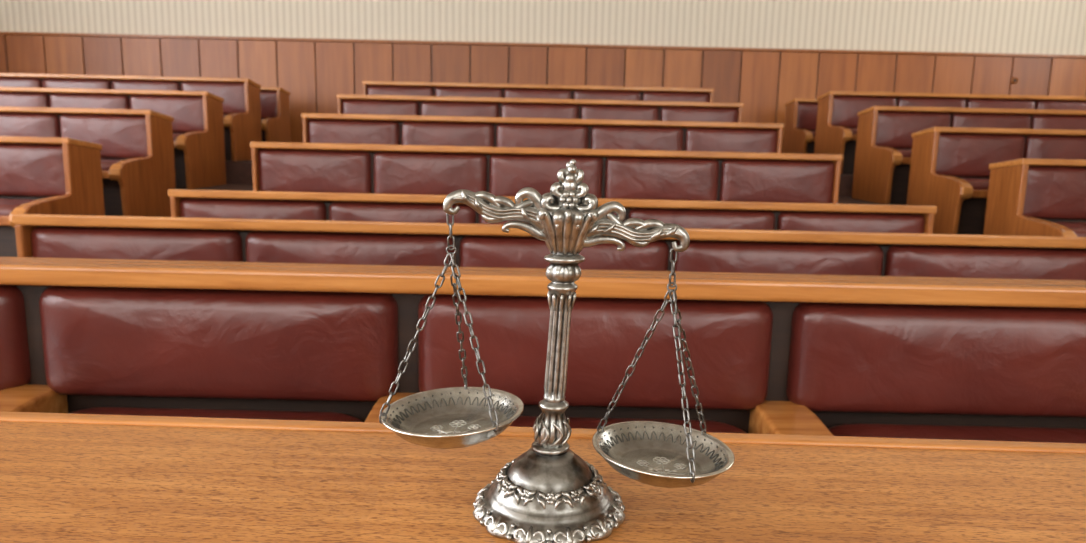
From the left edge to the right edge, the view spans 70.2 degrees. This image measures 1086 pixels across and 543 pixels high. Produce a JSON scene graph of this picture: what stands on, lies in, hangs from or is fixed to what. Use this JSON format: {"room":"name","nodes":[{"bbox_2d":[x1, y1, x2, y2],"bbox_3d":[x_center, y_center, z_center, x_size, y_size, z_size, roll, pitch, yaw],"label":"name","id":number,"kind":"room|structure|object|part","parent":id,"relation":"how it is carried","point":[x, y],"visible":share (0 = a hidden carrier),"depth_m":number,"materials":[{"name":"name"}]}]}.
{"room":"courtroom","nodes":[
{"label":"courtroom","id":0,"kind":"room"},
{"bbox_2d":[117,160,944,245],"bbox_3d":[0.010,-0.475,6.527,15.200,0.760,5.570,1,10,0],"label":"floor","id":1,"kind":"structure","parent":0,"point":[239,174],"depth_m":6.74,"materials":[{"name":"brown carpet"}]},
{"bbox_2d":[0,136,104,256],"bbox_3d":[-4.258,-0.385,4.269,3.274,0.771,0.744,1,10,0],"label":"bench","id":2,"kind":"object","parent":1,"relation":"on","point":[39,175],"visible":0.63,"depth_m":4.29,"materials":[{"name":"brown wood"}]},
{"bbox_2d":[0,106,175,216],"bbox_3d":[-4.300,-0.743,5.243,3.274,0.771,0.744,1,10,0],"label":"bench","id":3,"kind":"object","parent":1,"relation":"on","point":[137,152],"visible":0.51,"depth_m":5.26,"materials":[{"name":"brown wood"}]},
{"bbox_2d":[0,87,225,188],"bbox_3d":[-4.342,-1.099,6.218,3.274,0.765,0.744,1,10,0],"label":"bench","id":4,"kind":"object","parent":1,"relation":"on","point":[197,125],"visible":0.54,"depth_m":6.23,"materials":[{"name":"brown wood"}]},
{"bbox_2d":[0,73,261,160],"bbox_3d":[-4.384,-1.453,7.193,3.274,0.756,0.744,1,10,0],"label":"bench","id":5,"kind":"object","parent":1,"relation":"on","point":[241,96],"visible":0.3,"depth_m":7.21,"materials":[{"name":"brown wood"}]},
{"bbox_2d":[260,87,290,142],"bbox_3d":[-4.431,-1.618,8.199,3.274,0.744,0.744,1,10,0],"label":"bench","id":6,"kind":"object","parent":1,"relation":"on","point":[274,101],"visible":0.12,"depth_m":8.23,"materials":[{"name":"brown wood"}]},
{"bbox_2d":[362,81,713,101],"bbox_3d":[-0.052,-1.358,7.193,3.274,0.756,0.744,1,10,0],"label":"bench","id":7,"kind":"object","parent":1,"relation":"on","point":[369,87],"visible":0.16,"depth_m":7.20,"materials":[{"name":"red leather"}]},
{"bbox_2d":[337,94,743,122],"bbox_3d":[-0.031,-1.004,6.218,3.274,0.765,0.744,1,10,0],"label":"bench","id":8,"kind":"object","parent":1,"relation":"on","point":[347,103],"visible":0.19,"depth_m":6.23,"materials":[{"name":"red leather"}]},
{"bbox_2d":[301,113,783,152],"bbox_3d":[-0.010,-0.649,5.243,3.274,0.771,0.744,1,10,0],"label":"bench","id":9,"kind":"object","parent":1,"relation":"on","point":[317,127],"visible":0.19,"depth_m":5.26,"materials":[{"name":"red leather"}]},
{"bbox_2d":[250,142,842,203],"bbox_3d":[0.011,-0.291,4.269,3.274,0.771,0.744,1,10,0],"label":"bench","id":10,"kind":"object","parent":1,"relation":"on","point":[276,166],"visible":0.22,"depth_m":4.29,"materials":[{"name":"red leather"}]},
{"bbox_2d":[783,98,817,153],"bbox_3d":[4.297,-1.427,8.199,3.274,0.744,0.744,1,10,0],"label":"bench","id":11,"kind":"object","parent":1,"relation":"on","point":[801,113],"visible":0.19,"depth_m":8.22,"materials":[{"name":"brown wood"}]},
{"bbox_2d":[814,91,1085,173],"bbox_3d":[4.294,-1.263,7.193,3.274,0.756,0.744,1,10,0],"label":"bench","id":12,"kind":"object","parent":1,"relation":"on","point":[837,118],"visible":0.29,"depth_m":7.21,"materials":[{"name":"brown wood"}]},
{"bbox_2d":[852,106,1085,204],"bbox_3d":[4.286,-0.910,6.218,3.274,0.765,0.744,1,10,0],"label":"bench","id":13,"kind":"object","parent":1,"relation":"on","point":[884,142],"visible":0.46,"depth_m":6.23,"materials":[{"name":"brown wood"}]},
{"bbox_2d":[907,127,1085,234],"bbox_3d":[4.278,-0.556,5.243,3.274,0.771,0.744,1,10,0],"label":"bench","id":14,"kind":"object","parent":1,"relation":"on","point":[950,172],"visible":0.54,"depth_m":5.26,"materials":[{"name":"brown wood"}]},
{"bbox_2d":[983,159,1085,247],"bbox_3d":[4.270,-0.199,4.269,3.274,0.771,0.744,1,10,0],"label":"bench","id":15,"kind":"object","parent":1,"relation":"on","point":[1026,197],"visible":0.62,"depth_m":4.30,"materials":[{"name":"brown wood"}]},
{"bbox_2d":[0,0,1085,54],"bbox_3d":[0.067,-3.091,8.985,15.400,5.300,0.150,1,10,0],"label":"wall","id":16,"kind":"structure","parent":0,"point":[1053,27],"depth_m":8.94,"materials":[{"name":"beige paint"}]},
{"bbox_2d":[0,35,1085,152],"bbox_3d":[0.043,-1.961,9.078,15.200,1.320,0.045,1,10,0],"label":"wood paneling","id":17,"kind":"structure","parent":16,"relation":"attached to","point":[313,73],"depth_m":8.99,"materials":[{"name":"brown wood"}]},
{"bbox_2d":[0,32,1085,57],"bbox_3d":[0.057,-2.624,8.950,15.200,0.030,0.075,1,10,0],"label":"cap","id":18,"kind":"object","parent":17,"relation":"on","point":[1,33],"depth_m":8.91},
{"bbox_2d":[1011,77,1017,83],"bbox_3d":[5.490,-2.221,8.982,0.084,0.084,0.016,1,10,0],"label":"wood knot","id":19,"kind":"object","parent":17,"relation":"attached to","point":[1014,80],"visible":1,"depth_m":8.98,"materials":[{"name":"brown wood"}]},
{"bbox_3d":[-0.015,0.677,2.295,15.200,0.100,14.300,1,10,0],"label":"floor","id":20,"kind":"structure","parent":0,"visible":0},
{"bbox_2d":[0,257,1085,442],"bbox_3d":[0.083,0.404,1.283,3.274,0.780,0.744,1,10,0],"label":"bench","id":21,"kind":"object","parent":20,"relation":"on","point":[989,359],"visible":0.48,"depth_m":1.30,"materials":[{"name":"red leather"}]},
{"bbox_2d":[0,411,1085,542],"bbox_3d":[-0.023,0.589,0.391,3.400,0.708,0.954,1,10,1],"label":"table","id":22,"kind":"object","parent":20,"relation":"on","point":[65,477],"visible":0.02,"depth_m":0.67,"materials":[{"name":"brown wood"}]},
{"bbox_2d":[379,159,734,542],"bbox_3d":[0.013,0.055,0.602,0.280,0.283,0.123,2,10,3],"label":"scale","id":23,"kind":"object","parent":22,"relation":"on","point":[548,493],"visible":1,"depth_m":0.59,"materials":[{"name":"silver metal"}]},
{"bbox_3d":[-0.072,0.118,0.614,0.112,0.026,0.113,1,10,0],"label":"dish","id":24,"kind":"part","parent":23,"relation":"part of","materials":[{"name":"silver metal"}]},
{"bbox_3d":[0.095,0.149,0.618,0.112,0.025,0.113,1,10,0],"label":"dish","id":25,"kind":"part","parent":23,"relation":"part of","materials":[{"name":"silver metal"}]},
{"bbox_2d":[11,214,1085,279],"bbox_3d":[0.058,0.246,2.291,3.274,0.754,0.744,1,10,0],"label":"bench","id":26,"kind":"object","parent":20,"relation":"on","point":[37,235],"visible":0.25,"depth_m":2.30,"materials":[{"name":"red leather"}]},
{"bbox_2d":[168,189,936,244],"bbox_3d":[0.033,0.070,3.296,3.274,0.763,0.744,1,10,0],"label":"bench","id":27,"kind":"object","parent":20,"relation":"on","point":[184,203],"visible":0.12,"depth_m":3.31,"materials":[{"name":"red leather"}]}
]}

